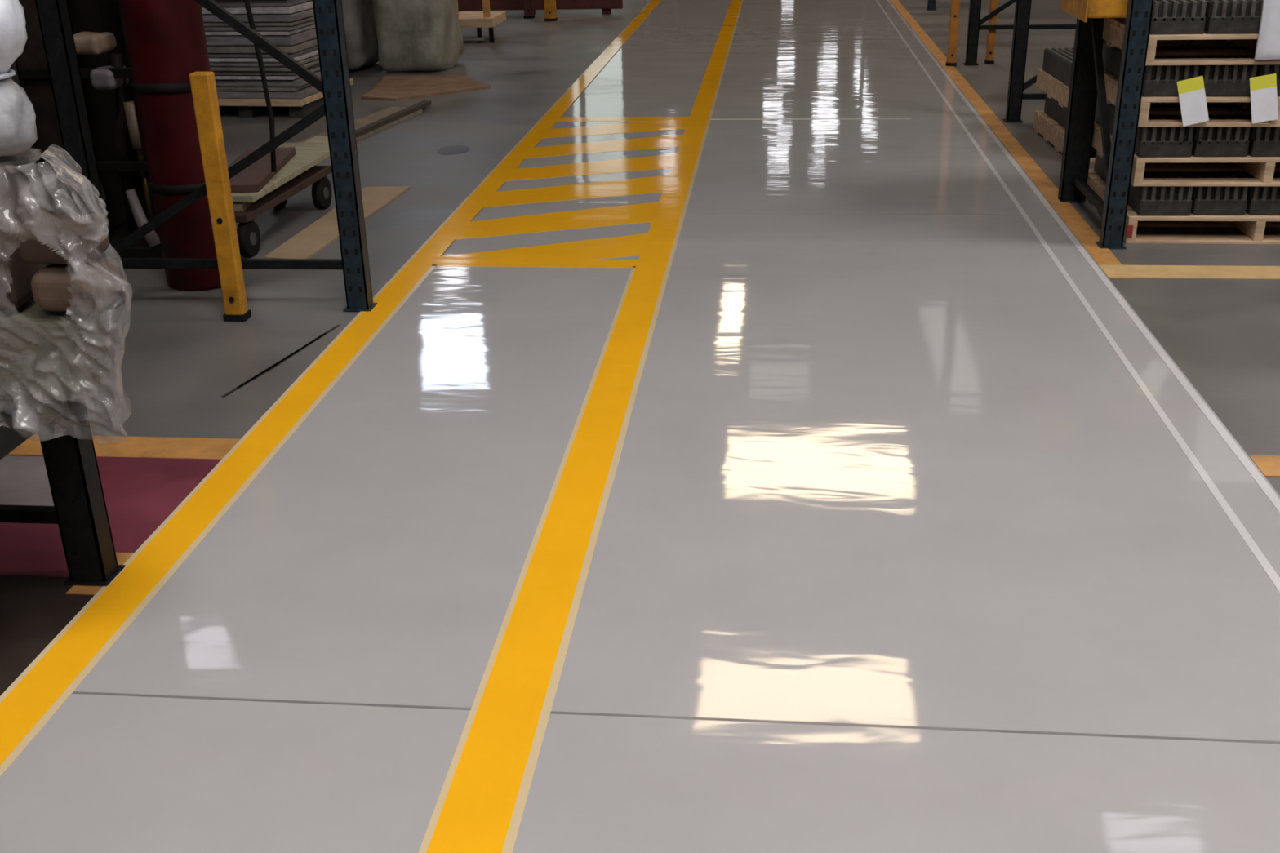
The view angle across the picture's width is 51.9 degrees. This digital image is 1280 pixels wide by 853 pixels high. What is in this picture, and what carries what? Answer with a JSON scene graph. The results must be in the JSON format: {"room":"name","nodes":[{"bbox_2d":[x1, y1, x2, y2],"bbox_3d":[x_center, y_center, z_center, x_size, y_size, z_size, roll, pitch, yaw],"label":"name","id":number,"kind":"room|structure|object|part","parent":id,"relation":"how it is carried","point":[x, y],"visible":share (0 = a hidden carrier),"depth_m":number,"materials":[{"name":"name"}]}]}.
{"room":"factory floor","nodes":[
{"label":"factory floor","id":0,"kind":"room"},
{"bbox_2d":[0,0,1279,852],"bbox_3d":[4.537,-16.508,42.729,32.000,0.204,108.000,1,23,6],"label":"floor","id":1,"kind":"structure","parent":0,"point":[740,433],"depth_m":3.63,"materials":[{"name":"concrete"}]},
{"bbox_2d":[0,455,53,506],"bbox_3d":[-1.857,0.159,3.778,0.570,0.008,0.340,1,23,6],"label":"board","id":2,"kind":"object","parent":1,"relation":"on","point":[24,480],"visible":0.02,"depth_m":3.76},
{"bbox_2d":[0,62,125,586],"bbox_3d":[-1.884,-1.107,2.690,1.112,3.200,0.100,1,23,6],"label":"rack","id":3,"kind":"object","parent":1,"relation":"on","point":[79,509],"visible":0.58,"depth_m":3.16,"materials":[{"name":"metal"}]},
{"bbox_2d":[0,398,65,459],"bbox_3d":[-1.980,0.371,1.990,1.085,0.095,2.360,1,23,6],"label":"shelf","id":4,"kind":"object","parent":3,"relation":"attached to","point":[12,437],"visible":0.31,"depth_m":2.84,"materials":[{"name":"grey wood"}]},
{"bbox_2d":[0,297,111,400],"bbox_3d":[-1.441,-0.169,2.843,0.537,0.196,0.158,1,23,6],"label":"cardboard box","id":5,"kind":"object","parent":4,"relation":"on","point":[55,361],"visible":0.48,"depth_m":2.76,"materials":[{"name":"beige cardboard"}]},
{"bbox_2d":[0,174,44,309],"bbox_3d":[-1.607,-0.392,2.781,0.646,0.265,0.167,1,23,6],"label":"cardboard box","id":6,"kind":"object","parent":5,"relation":"on","point":[18,275],"visible":0.62,"depth_m":2.72,"materials":[{"name":"brown cardboard"}]},
{"bbox_2d":[0,148,136,441],"bbox_3d":[-1.528,-0.279,2.780,1.009,0.587,0.326,1,23,6],"label":"film","id":7,"kind":"object","parent":6,"relation":"on","point":[28,415],"visible":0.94,"depth_m":2.69,"materials":[{"name":"clear plastic"}]},
{"bbox_2d":[0,0,39,155],"bbox_3d":[-1.392,-0.725,2.612,0.368,0.378,0.255,1,23,6],"label":"plastic sack","id":8,"kind":"object","parent":7,"relation":"on","point":[19,128],"visible":1,"depth_m":2.60,"materials":[{"name":"white plastic"}]},
{"bbox_2d":[33,257,124,310],"bbox_3d":[-1.170,-0.300,2.748,0.156,0.096,0.134,1,23,6],"label":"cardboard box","id":9,"kind":"object","parent":5,"relation":"on","point":[51,281],"visible":0.7,"depth_m":2.70,"materials":[{"name":"brown cardboard"}]},
{"bbox_2d":[13,213,109,263],"bbox_3d":[-1.190,-0.389,2.713,0.149,0.082,0.128,1,23,6],"label":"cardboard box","id":10,"kind":"object","parent":9,"relation":"on","point":[43,246],"visible":0.84,"depth_m":2.66,"materials":[{"name":"brown cardboard"}]},
{"bbox_3d":[-1.354,0.370,3.268,0.112,0.008,0.100,1,23,6],"label":"foot plate","id":11,"kind":"part","parent":3,"relation":"part of","materials":[{"name":"black paint"}]},
{"bbox_2d":[17,0,162,268],"bbox_3d":[-2.521,-1.713,5.795,0.880,1.900,0.710,1,23,6],"label":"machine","id":12,"kind":"object","parent":1,"relation":"on","point":[97,25],"visible":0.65,"depth_m":5.78,"materials":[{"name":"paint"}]},
{"bbox_3d":[-2.717,-1.521,5.674,0.420,1.250,0.020,1,23,6],"label":"cabinet door","id":13,"kind":"part","parent":12,"relation":"part of","materials":[{"name":"brown metal"}]},
{"bbox_3d":[-2.540,-1.514,5.636,0.880,0.040,0.040,1,23,6],"label":"rail","id":14,"kind":"part","parent":12,"relation":"part of","materials":[{"name":"metal"}]},
{"bbox_3d":[-2.532,-1.146,5.794,0.880,0.040,0.040,1,23,6],"label":"rail","id":15,"kind":"part","parent":12,"relation":"part of","materials":[{"name":"metal"}]},
{"bbox_3d":[-2.282,-1.504,5.662,0.113,0.092,0.172,1,23,6],"label":"motor","id":16,"kind":"part","parent":12,"relation":"part of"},
{"bbox_3d":[-2.243,-1.684,5.969,0.340,1.500,0.040,1,23,6],"label":"panel","id":17,"kind":"part","parent":12,"relation":"part of","materials":[{"name":"paint"}]},
{"bbox_3d":[-2.176,-0.908,5.766,0.152,0.262,0.057,9,25,22],"label":"lever","id":18,"kind":"part","parent":12,"relation":"part of","materials":[{"name":"white plastic"}]},
{"bbox_2d":[119,0,221,291],"bbox_3d":[-1.881,-1.488,5.249,0.312,1.890,0.312,1,23,6],"label":"tank","id":19,"kind":"object","parent":1,"relation":"on","point":[166,42],"visible":0.69,"depth_m":5.22,"materials":[{"name":"red metal"}]},
{"bbox_2d":[35,0,377,311],"bbox_3d":[-1.667,-1.952,4.655,1.162,3.200,0.100,1,23,6],"label":"rack","id":20,"kind":"object","parent":1,"relation":"on","point":[54,17],"visible":0.76,"depth_m":5.00,"materials":[{"name":"metal"}]},
{"bbox_3d":[-2.189,-1.962,4.706,0.085,3.200,0.072,1,23,6],"label":"post","id":21,"kind":"part","parent":20,"relation":"part of","materials":[{"name":"black metal"}]},
{"bbox_3d":[-2.156,-0.494,5.333,0.112,0.008,0.100,1,23,6],"label":"foot plate","id":22,"kind":"part","parent":20,"relation":"part of","materials":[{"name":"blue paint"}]},
{"bbox_3d":[-1.144,-1.941,4.603,0.085,3.200,0.072,1,23,6],"label":"post","id":23,"kind":"part","parent":20,"relation":"part of","materials":[{"name":"metal"}]},
{"bbox_3d":[-1.111,-0.474,5.230,0.112,0.008,0.100,1,23,6],"label":"foot plate","id":24,"kind":"part","parent":20,"relation":"part of","materials":[{"name":"blue paint"}]},
{"bbox_2d":[189,71,251,321],"bbox_3d":[-1.581,-0.852,4.954,0.087,0.940,0.072,1,23,6],"label":"post","id":25,"kind":"object","parent":1,"relation":"on","point":[203,87],"visible":1,"depth_m":4.92,"materials":[{"name":"yellow paint"}]},
{"bbox_2d":[201,0,353,118],"bbox_3d":[-2.789,-2.868,9.569,1.000,1.070,1.000,3,23,9],"label":"stack","id":26,"kind":"object","parent":1,"relation":"on","point":[288,24],"visible":0.41,"depth_m":9.22,"materials":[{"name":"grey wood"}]},
{"bbox_3d":[-2.780,-2.479,9.735,1.000,0.045,1.000,3,23,9],"label":"board","id":27,"kind":"part","parent":26,"relation":"part of","materials":[{"name":"brown wood"}]},
{"bbox_2d":[234,165,331,256],"bbox_3d":[-1.822,-1.054,6.381,0.300,0.200,1.080,2,23,8],"label":"trolley","id":28,"kind":"object","parent":1,"relation":"on","point":[248,233],"visible":0.58,"depth_m":6.24,"materials":[{"name":"paint"}]},
{"bbox_2d":[232,142,302,211],"bbox_3d":[-1.873,-1.258,6.550,0.220,0.040,1.400,0,23,2],"label":"wooden board","id":29,"kind":"object","parent":28,"relation":"on","point":[237,206],"visible":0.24,"depth_m":5.96,"materials":[{"name":"brown wood"}]},
{"bbox_2d":[231,136,329,202],"bbox_3d":[-1.748,-1.292,6.522,0.220,0.030,1.400,2,23,7],"label":"wooden board","id":30,"kind":"object","parent":29,"relation":"on","point":[310,153],"visible":0.46,"depth_m":6.48,"materials":[{"name":"beige wood"}]},
{"bbox_2d":[227,147,295,192],"bbox_3d":[-1.857,-1.235,6.308,0.240,0.035,0.850,-2,23,-2],"label":"wooden board","id":31,"kind":"object","parent":30,"relation":"on","point":[256,175],"visible":0.62,"depth_m":6.18,"materials":[{"name":"brown wood"}]},
{"bbox_2d":[244,0,276,172],"bbox_3d":[-1.729,-1.742,5.927,0.051,1.182,0.094,-19,29,-36],"label":"cable","id":32,"kind":"object","parent":31,"relation":"on","point":[247,5],"visible":0.72,"depth_m":6.00,"materials":[{"name":"black rubber"}]},
{"bbox_2d":[263,186,409,258],"bbox_3d":[-1.496,-1.025,6.536,0.239,0.012,1.453,3,23,9],"label":"cardboard sheet","id":33,"kind":"object","parent":1,"relation":"on","point":[324,231],"visible":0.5,"depth_m":6.33,"materials":[{"name":"brown cardboard"}]},
{"bbox_2d":[296,106,422,142],"bbox_3d":[-2.009,-1.837,8.453,0.328,0.020,2.487,5,24,14],"label":"wooden board","id":34,"kind":"object","parent":1,"relation":"on","point":[368,119],"visible":0.29,"depth_m":9.08,"materials":[{"name":"brown wood"}]},
{"bbox_2d":[355,100,431,137],"bbox_3d":[-1.788,-1.972,8.693,0.062,0.029,2.054,4,24,13],"label":"wooden plank","id":35,"kind":"object","parent":34,"relation":"on","point":[423,104],"visible":0.64,"depth_m":9.00,"materials":[{"name":"brown wood"}]},
{"bbox_2d":[341,0,377,71],"bbox_3d":[-2.725,-3.693,11.402,0.869,1.182,0.861,1,23,6],"label":"load","id":36,"kind":"object","parent":1,"relation":"on","point":[359,16],"visible":0.3,"depth_m":11.19},
{"bbox_2d":[374,0,462,72],"bbox_3d":[-1.924,-3.691,11.327,0.651,1.183,0.816,1,23,6],"label":"sack","id":37,"kind":"object","parent":1,"relation":"on","point":[412,36],"visible":1,"depth_m":11.12,"materials":[{"name":"grey fabric"}]},
{"bbox_2d":[360,75,490,101],"bbox_3d":[-1.683,-2.687,10.427,1.000,0.020,1.150,1,23,6],"label":"cardboard sheet","id":38,"kind":"object","parent":1,"relation":"on","point":[395,88],"visible":1,"depth_m":10.39,"materials":[{"name":"brown cardboard"}]},
{"bbox_2d":[457,0,506,42],"bbox_3d":[-1.747,-4.228,13.299,0.650,0.600,0.700,1,23,6],"label":"cart","id":39,"kind":"object","parent":1,"relation":"on","point":[485,19],"visible":0.47,"depth_m":13.07,"materials":[{"name":"brown wood"}]},
{"bbox_3d":[-1.821,-3.866,13.123,0.550,0.035,0.040,1,23,6],"label":"rail","id":40,"kind":"part","parent":39,"relation":"part of","materials":[{"name":"brown wood"}]},
{"bbox_3d":[-1.597,-3.900,13.095,0.040,0.150,0.040,1,23,6],"label":"leg","id":41,"kind":"part","parent":39,"relation":"part of","materials":[{"name":"paint"}]},
{"bbox_3d":[-1.478,-3.898,13.084,0.040,0.150,0.040,1,23,6],"label":"leg","id":42,"kind":"part","parent":39,"relation":"part of","materials":[{"name":"paint"}]},
{"bbox_2d":[523,0,534,18],"bbox_3d":[-1.285,-5.127,14.996,0.112,0.900,0.112,1,23,6],"label":"post","id":43,"kind":"object","parent":1,"relation":"on","point":[528,4],"visible":1,"depth_m":15.09,"materials":[{"name":"red paint"}]},
{"bbox_2d":[457,0,622,14],"bbox_3d":[-1.294,-5.043,15.437,2.200,0.400,0.140,1,23,6],"label":"guard rail","id":44,"kind":"object","parent":1,"relation":"on","point":[606,6],"visible":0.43,"depth_m":15.40,"materials":[{"name":"metal"}]},
{"bbox_3d":[-0.395,-5.037,15.376,0.100,0.400,0.080,1,23,6],"label":"post","id":45,"kind":"part","parent":44,"relation":"part of","materials":[{"name":"red paint"}]},
{"bbox_2d":[544,0,557,21],"bbox_3d":[-1.016,-5.003,14.692,0.132,0.900,0.112,1,23,6],"label":"post","id":46,"kind":"object","parent":1,"relation":"on","point":[550,12],"visible":1,"depth_m":14.78,"materials":[{"name":"yellow metal"}]},
{"bbox_2d":[925,0,936,10],"bbox_3d":[3.820,-6.700,14.211,1.162,4.200,0.100,1,23,6],"label":"rack","id":47,"kind":"object","parent":1,"relation":"on","point":[931,3],"visible":0.55,"depth_m":15.04,"materials":[{"name":"metal"}]},
{"bbox_2d":[945,0,959,66],"bbox_3d":[2.587,-3.661,10.727,0.082,1.400,0.072,1,23,6],"label":"post","id":48,"kind":"object","parent":1,"relation":"on","point":[955,4],"visible":1,"depth_m":10.87,"materials":[{"name":"metal"}]},
{"bbox_2d":[984,0,998,63],"bbox_3d":[2.927,-3.702,10.804,0.072,1.400,0.072,1,23,6],"label":"post","id":49,"kind":"object","parent":1,"relation":"on","point":[993,3],"visible":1,"depth_m":10.97,"materials":[{"name":"metal"}]},
{"bbox_2d":[963,0,1075,65],"bbox_3d":[3.289,-4.590,10.319,1.212,3.400,0.100,1,23,6],"label":"rack","id":50,"kind":"object","parent":1,"relation":"on","point":[975,21],"visible":0.51,"depth_m":10.88,"materials":[{"name":"metal"}]},
{"bbox_3d":[2.741,-4.600,10.372,0.085,3.400,0.072,1,23,6],"label":"post","id":51,"kind":"part","parent":50,"relation":"part of","materials":[{"name":"black metal"}]},
{"bbox_2d":[1003,0,1045,122],"bbox_3d":[2.912,-3.559,7.925,1.112,3.400,0.100,1,23,6],"label":"rack","id":52,"kind":"object","parent":1,"relation":"on","point":[1016,85],"visible":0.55,"depth_m":8.48,"materials":[{"name":"black metal"}]},
{"bbox_3d":[2.449,-2.010,8.640,0.112,0.008,0.100,1,23,6],"label":"foot plate","id":53,"kind":"part","parent":52,"relation":"part of","materials":[{"name":"black paint"}]},
{"bbox_3d":[2.414,-3.569,7.974,0.085,3.400,0.072,1,23,6],"label":"post","id":54,"kind":"part","parent":52,"relation":"part of","materials":[{"name":"black metal"}]},
{"bbox_2d":[1033,110,1096,162],"bbox_3d":[3.019,-1.739,7.831,1.120,0.122,1.000,0,23,4],"label":"pallet","id":55,"kind":"object","parent":1,"relation":"on","point":[1052,131],"visible":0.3,"depth_m":7.92,"materials":[{"name":"brown wood"}]},
{"bbox_2d":[1044,93,1067,128],"bbox_3d":[2.613,-1.854,7.795,0.222,0.134,0.920,0,23,4],"label":"block","id":56,"kind":"object","parent":55,"relation":"on","point":[1051,108],"visible":0.12,"depth_m":7.94,"materials":[{"name":"concrete"}]},
{"bbox_2d":[1035,68,1069,107],"bbox_3d":[3.011,-1.977,7.734,1.120,0.122,1.000,0,23,3],"label":"pallet","id":57,"kind":"object","parent":56,"relation":"on","point":[1054,88],"visible":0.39,"depth_m":7.83,"materials":[{"name":"brown wood"}]},
{"bbox_2d":[1042,47,1073,86],"bbox_3d":[2.574,-2.090,7.692,0.222,0.134,0.920,0,23,3],"label":"block","id":58,"kind":"object","parent":57,"relation":"on","point":[1057,63],"visible":0.26,"depth_m":7.81,"materials":[{"name":"concrete"}]},
{"bbox_2d":[1057,0,1153,248],"bbox_3d":[2.096,-2.533,5.566,0.120,3.400,0.960,1,23,6],"label":"rack","id":59,"kind":"object","parent":1,"relation":"on","point":[1087,82],"visible":0.95,"depth_m":5.88,"materials":[{"name":"metal"}]},
{"bbox_3d":[2.173,-1.143,6.626,0.112,0.008,0.100,1,23,6],"label":"foot plate","id":60,"kind":"part","parent":59,"relation":"part of","materials":[{"name":"blue paint"}]},
{"bbox_3d":[2.138,-2.702,5.959,0.120,3.400,0.072,1,23,6],"label":"post","id":61,"kind":"part","parent":59,"relation":"part of","materials":[{"name":"black metal"}]},
{"bbox_2d":[1060,0,1128,22],"bbox_3d":[2.076,-1.932,5.942,0.230,0.140,0.550,1,23,6],"label":"beam","id":62,"kind":"structure","parent":59,"relation":"attached to","point":[1081,10],"depth_m":5.71,"materials":[{"name":"metal"}]},
{"bbox_3d":[2.089,-0.805,5.839,0.112,0.008,0.100,1,23,6],"label":"foot plate","id":63,"kind":"part","parent":59,"relation":"part of","materials":[{"name":"blue paint"}]},
{"bbox_3d":[2.054,-2.364,5.172,0.085,3.400,0.072,1,23,6],"label":"post","id":64,"kind":"part","parent":59,"relation":"part of","materials":[{"name":"metal"}]},
{"bbox_2d":[1085,168,1279,244],"bbox_3d":[2.772,-1.056,6.247,1.120,0.122,1.004,1,23,6],"label":"pallet","id":65,"kind":"object","parent":1,"relation":"on","point":[1253,226],"visible":0.34,"depth_m":5.86,"materials":[{"name":"brown wood"}]},
{"bbox_2d":[1093,150,1193,215],"bbox_3d":[2.366,-1.175,6.218,0.222,0.134,0.920,1,23,6],"label":"block","id":66,"kind":"object","parent":65,"relation":"on","point":[1144,200],"visible":0.52,"depth_m":5.81,"materials":[{"name":"concrete"}]},
{"bbox_2d":[1091,121,1279,186],"bbox_3d":[2.764,-1.296,6.151,1.120,0.122,1.000,1,23,5],"label":"pallet","id":67,"kind":"object","parent":66,"relation":"on","point":[1263,169],"visible":0.31,"depth_m":5.76,"materials":[{"name":"brown wood"}]},
{"bbox_2d":[1094,95,1193,156],"bbox_3d":[2.328,-1.416,6.127,0.222,0.134,0.920,1,23,5],"label":"block","id":68,"kind":"object","parent":67,"relation":"on","point":[1150,141],"visible":0.52,"depth_m":5.72,"materials":[{"name":"concrete"}]},
{"bbox_2d":[1158,103,1250,156],"bbox_3d":[2.566,-1.416,6.113,0.222,0.134,0.920,1,23,5],"label":"block","id":69,"kind":"object","parent":67,"relation":"on","point":[1231,141],"visible":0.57,"depth_m":5.70,"materials":[{"name":"concrete"}]},
{"bbox_2d":[1211,102,1279,156],"bbox_3d":[2.802,-1.411,6.089,0.222,0.134,0.920,1,23,5],"label":"block","id":70,"kind":"object","parent":67,"relation":"on","point":[1264,141],"visible":0.38,"depth_m":5.69,"materials":[{"name":"concrete"}]},
{"bbox_3d":[3.276,-1.401,6.043,0.222,0.134,0.920,1,23,5],"label":"block","id":71,"kind":"object","parent":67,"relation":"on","visible":0},
{"bbox_2d":[1103,69,1279,127],"bbox_3d":[2.754,-1.530,6.042,1.120,0.122,1.000,1,23,6],"label":"pallet","id":72,"kind":"object","parent":71,"relation":"on","point":[1111,82],"visible":0.35,"depth_m":5.66,"materials":[{"name":"brown wood"}]},
{"bbox_2d":[1102,40,1199,96],"bbox_3d":[2.319,-1.657,6.036,0.222,0.134,0.920,1,23,6],"label":"block","id":73,"kind":"object","parent":72,"relation":"on","point":[1158,80],"visible":0.4,"depth_m":5.63,"materials":[{"name":"concrete"}]},
{"bbox_2d":[1102,17,1279,65],"bbox_3d":[2.736,-1.770,5.949,1.120,0.122,1.000,1,23,5],"label":"pallet","id":74,"kind":"object","parent":73,"relation":"on","point":[1113,29],"visible":0.27,"depth_m":5.80,"materials":[{"name":"brown wood"}]},
{"bbox_2d":[1115,0,1206,34],"bbox_3d":[2.301,-1.894,5.934,0.222,0.134,0.920,1,23,5],"label":"block","id":75,"kind":"object","parent":74,"relation":"on","point":[1168,16],"visible":0.68,"depth_m":5.52,"materials":[{"name":"concrete"}]},
{"bbox_2d":[1204,0,1262,33],"bbox_3d":[2.538,-1.890,5.911,0.222,0.134,0.920,1,23,5],"label":"block","id":76,"kind":"object","parent":74,"relation":"on","point":[1222,16],"visible":0.7,"depth_m":5.50,"materials":[{"name":"concrete"}]},
{"bbox_2d":[1253,0,1279,59],"bbox_3d":[2.749,-1.682,5.411,0.377,0.333,0.025,1,23,6],"label":"paper sheet","id":77,"kind":"object","parent":74,"relation":"hanging from","point":[1268,42],"visible":1,"depth_m":5.44,"materials":[{"name":"white paper"}]},
{"bbox_2d":[1177,75,1208,126],"bbox_3d":[2.340,-1.377,5.566,0.148,0.209,0.022,1,23,6],"label":"paper tag","id":78,"kind":"object","parent":72,"relation":"attached to","point":[1192,95],"visible":1,"depth_m":5.57,"materials":[{"name":"white paper"}]},
{"bbox_2d":[1156,40,1257,96],"bbox_3d":[2.556,-1.653,6.013,0.222,0.134,0.920,1,23,6],"label":"block","id":79,"kind":"object","parent":72,"relation":"on","point":[1231,80],"visible":0.38,"depth_m":5.61,"materials":[{"name":"concrete"}]},
{"bbox_2d":[1204,39,1279,96],"bbox_3d":[2.792,-1.643,5.977,0.222,0.134,0.920,1,23,6],"label":"block","id":80,"kind":"object","parent":72,"relation":"on","point":[1262,69],"visible":0.14,"depth_m":5.58,"materials":[{"name":"concrete"}]},
{"bbox_2d":[1249,73,1278,123],"bbox_3d":[2.625,-1.380,5.535,0.136,0.204,0.022,1,23,6],"label":"paper tag","id":81,"kind":"object","parent":72,"relation":"attached to","point":[1264,95],"visible":1,"depth_m":5.53,"materials":[{"name":"white paper"}]},
{"bbox_2d":[1163,162,1248,214],"bbox_3d":[2.604,-1.177,6.208,0.222,0.134,0.920,1,23,6],"label":"block","id":82,"kind":"object","parent":65,"relation":"on","point":[1206,200],"visible":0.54,"depth_m":5.80,"materials":[{"name":"concrete"}]},
{"bbox_2d":[1216,162,1279,214],"bbox_3d":[2.841,-1.173,6.187,0.222,0.134,0.920,1,23,6],"label":"block","id":83,"kind":"object","parent":65,"relation":"on","point":[1261,200],"visible":0.29,"depth_m":5.79,"materials":[{"name":"concrete"}]}
]}

